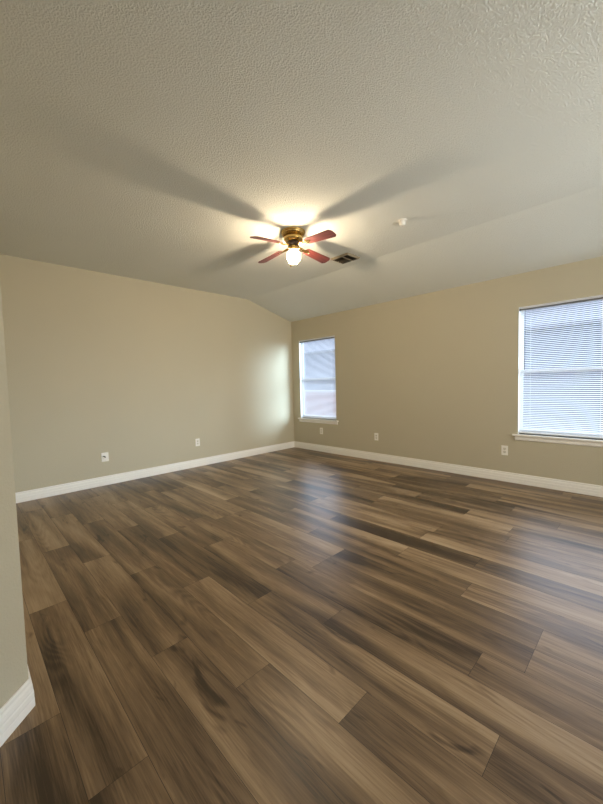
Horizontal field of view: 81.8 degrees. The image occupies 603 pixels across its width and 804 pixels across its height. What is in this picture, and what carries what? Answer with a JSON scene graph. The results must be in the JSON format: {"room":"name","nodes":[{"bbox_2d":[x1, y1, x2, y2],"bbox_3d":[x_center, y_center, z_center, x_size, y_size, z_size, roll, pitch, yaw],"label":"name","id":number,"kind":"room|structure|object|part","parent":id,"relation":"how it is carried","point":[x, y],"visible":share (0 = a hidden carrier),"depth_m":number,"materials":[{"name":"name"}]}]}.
{"room":"empty living room","nodes":[
{"label":"empty living room","id":0,"kind":"room"},
{"bbox_2d":[0,284,27,708],"bbox_3d":[-2.260,-0.167,1.156,2.316,2.924,5.177,-2,3,-2],"label":"wall","id":1,"kind":"structure","parent":0,"point":[13,653],"depth_m":1.29,"materials":[{"name":"beige paint"}]},
{"bbox_2d":[0,678,34,746],"bbox_3d":[-1.067,1.165,1.032,0.015,0.117,0.694,-1,3,1],"label":"baseboard","id":2,"kind":"structure","parent":1,"relation":"attached to","point":[13,712],"depth_m":1.29,"materials":[{"name":"white paint"}]},
{"bbox_2d":[0,254,293,492],"bbox_3d":[-1.788,-0.398,5.276,4.618,2.924,0.090,-4,4,-44],"label":"wall","id":3,"kind":"structure","parent":0,"point":[135,371],"depth_m":4.69,"materials":[{"name":"beige paint"}]},
{"bbox_2d":[101,452,108,461],"bbox_3d":[-2.516,0.712,4.476,0.084,0.117,0.070,-4,4,-44],"label":"cable wall plate","id":4,"kind":"object","parent":3,"relation":"attached to","point":[104,456],"visible":1,"depth_m":4.49,"materials":[{"name":"plastic"}]},
{"bbox_2d":[15,441,293,502],"bbox_3d":[-1.747,0.957,5.279,4.528,0.117,0.015,-4,4,-44],"label":"baseboard","id":5,"kind":"structure","parent":3,"relation":"attached to","point":[34,494],"depth_m":4.76,"materials":[{"name":"white paint"}]},
{"bbox_2d":[195,438,199,445],"bbox_3d":[-1.613,0.626,5.407,0.071,0.117,0.007,-4,4,-44],"label":"wall outlet","id":6,"kind":"object","parent":3,"relation":"attached to","point":[197,441],"visible":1,"depth_m":5.40,"materials":[{"name":"plastic"}]},
{"bbox_2d":[0,447,602,803],"bbox_3d":[-0.462,1.183,1.508,8.180,0.002,7.380,-4,4,-44],"label":"floor","id":7,"kind":"structure","parent":0,"point":[294,625],"depth_m":1.71,"materials":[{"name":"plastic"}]},
{"bbox_2d":[0,0,602,321],"bbox_3d":[-0.533,-1.533,1.364,8.180,0.609,7.380,-4,4,-44],"label":"ceiling","id":8,"kind":"structure","parent":0,"point":[146,140],"depth_m":2.12,"materials":[{"name":"paint"}]},
{"bbox_2d":[250,226,335,266],"bbox_3d":[-0.077,-1.475,3.395,0.764,0.363,0.764,-2,3,0],"label":"ceiling fan","id":9,"kind":"object","parent":8,"relation":"hanging from","point":[293,236],"visible":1,"depth_m":3.33,"materials":[{"name":"brown wood"}]},
{"bbox_3d":[-0.312,-1.470,3.156,0.116,0.006,0.345,18,22,41],"label":"blade","id":10,"kind":"part","parent":9,"relation":"part of","materials":[{"name":"brown wood"}]},
{"bbox_3d":[-0.318,-1.508,3.629,0.345,0.006,0.116,-5,13,45],"label":"blade","id":11,"kind":"part","parent":9,"relation":"part of","materials":[{"name":"brown wood"}]},
{"bbox_3d":[0.158,-1.521,3.633,0.116,0.006,0.345,-16,-13,43],"label":"blade","id":12,"kind":"part","parent":9,"relation":"part of","materials":[{"name":"red wood"}]},
{"bbox_3d":[0.163,-1.496,3.158,0.345,0.006,0.116,8,-4,44],"label":"blade","id":13,"kind":"part","parent":9,"relation":"part of","materials":[{"name":"red wood"}]},
{"bbox_2d":[331,252,359,263],"bbox_3d":[0.519,-1.699,4.134,0.236,0.026,0.264,-4,4,-44],"label":"ceiling vent","id":14,"kind":"object","parent":8,"relation":"in","point":[347,257],"visible":1,"depth_m":4.10,"materials":[{"name":"metal"}]},
{"bbox_2d":[398,218,406,226],"bbox_3d":[0.931,-1.647,3.209,0.084,0.054,0.084,-4,4,-44],"label":"smoke detector","id":15,"kind":"object","parent":8,"relation":"attached to","point":[402,222],"visible":1,"depth_m":3.19,"materials":[{"name":"plastic"}]},
{"bbox_2d":[291,256,602,485],"bbox_3d":[2.384,-0.378,4.268,0.090,2.774,7.200,-4,4,-44],"label":"wall","id":16,"kind":"structure","parent":0,"point":[433,374],"depth_m":4.67,"materials":[{"name":"beige paint"}]},
{"bbox_2d":[298,335,338,424],"bbox_3d":[0.299,-0.385,6.361,0.127,1.545,0.984,-4,4,-44],"label":"window","id":17,"kind":"structure","parent":16,"relation":"in","point":[301,356],"depth_m":6.58,"materials":[{"name":"white plastic"}]},
{"bbox_3d":[0.327,-0.774,6.378,0.012,0.736,0.848,-4,4,-44],"label":"sash","id":18,"kind":"part","parent":17,"relation":"part of","materials":[{"name":"white plastic"}]},
{"bbox_2d":[300,336,335,419],"bbox_3d":[0.298,-0.427,6.359,0.041,1.454,0.875,-4,4,-44],"label":"window blind","id":19,"kind":"object","parent":17,"relation":"attached to","point":[306,405],"visible":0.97,"depth_m":6.34,"materials":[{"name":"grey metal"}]},
{"bbox_3d":[0.306,0.324,6.387,0.094,0.022,0.984,-4,4,-44],"label":"sill","id":20,"kind":"part","parent":17,"relation":"part of","materials":[{"name":"white paint"}]},
{"bbox_3d":[0.336,-0.075,6.406,0.012,0.736,0.848,-4,4,-44],"label":"sash","id":21,"kind":"part","parent":17,"relation":"part of","materials":[{"name":"white plastic"}]},
{"bbox_2d":[294,441,602,496],"bbox_3d":[2.380,0.901,4.299,0.015,0.117,7.200,-4,4,-44],"label":"baseboard","id":22,"kind":"structure","parent":16,"relation":"attached to","point":[556,484],"depth_m":4.48,"materials":[{"name":"white paint"}]},
{"bbox_2d":[501,445,507,454],"bbox_3d":[2.454,0.584,4.204,0.007,0.117,0.071,-4,4,-44],"label":"wall outlet","id":23,"kind":"object","parent":16,"relation":"attached to","point":[504,449],"visible":1,"depth_m":4.20,"materials":[{"name":"plastic"}]},
{"bbox_2d":[512,295,602,446],"bbox_3d":[3.063,-0.308,3.555,0.127,1.545,1.570,-4,4,-44],"label":"window","id":24,"kind":"structure","parent":16,"relation":"in","point":[593,442],"depth_m":3.90,"materials":[{"name":"white plastic"}]},
{"bbox_3d":[3.069,0.400,3.581,0.094,0.022,1.570,-4,4,-44],"label":"sill","id":25,"kind":"part","parent":24,"relation":"part of","materials":[{"name":"white paint"}]},
{"bbox_2d":[519,295,602,438],"bbox_3d":[3.062,-0.350,3.553,0.041,1.454,1.461,-4,4,-44],"label":"window blind","id":26,"kind":"object","parent":24,"relation":"attached to","point":[582,409],"visible":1,"depth_m":3.81,"materials":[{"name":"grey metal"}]},
{"bbox_3d":[3.084,0.369,3.594,0.024,0.013,1.452,-4,4,-44],"label":"rail","id":27,"kind":"part","parent":26,"relation":"part of","materials":[{"name":"white plastic"}]},
{"bbox_3d":[3.065,-0.336,3.557,0.029,1.407,0.002,-4,4,-44],"label":"ladder cord","id":28,"kind":"part","parent":26,"relation":"part of","materials":[{"name":"white fabric"}]},
{"bbox_3d":[3.100,0.001,3.600,0.012,0.736,1.434,-4,4,-44],"label":"sash","id":29,"kind":"part","parent":24,"relation":"part of","materials":[{"name":"white plastic"}]},
{"bbox_3d":[3.091,-0.698,3.572,0.012,0.736,1.434,-4,4,-44],"label":"sash","id":30,"kind":"part","parent":24,"relation":"part of","materials":[{"name":"white plastic"}]},
{"label":"outside","id":31,"kind":"structure","parent":0,"visible":0},
{"bbox_2d":[523,416,602,432],"bbox_3d":[10.651,0.372,24.502,39.900,0.200,90.000,-4,4,-44],"label":"ground","id":32,"kind":"structure","parent":31,"point":[523,416],"depth_m":13.73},
{"bbox_2d":[304,394,335,415],"bbox_3d":[-1.415,0.288,15.425,0.280,1.560,10.060,-4,4,-44],"label":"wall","id":33,"kind":"structure","parent":32,"relation":"on","point":[312,397],"depth_m":13.10,"materials":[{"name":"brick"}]},
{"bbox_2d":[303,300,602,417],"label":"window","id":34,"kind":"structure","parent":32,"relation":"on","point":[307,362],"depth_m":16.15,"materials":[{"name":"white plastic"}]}
]}

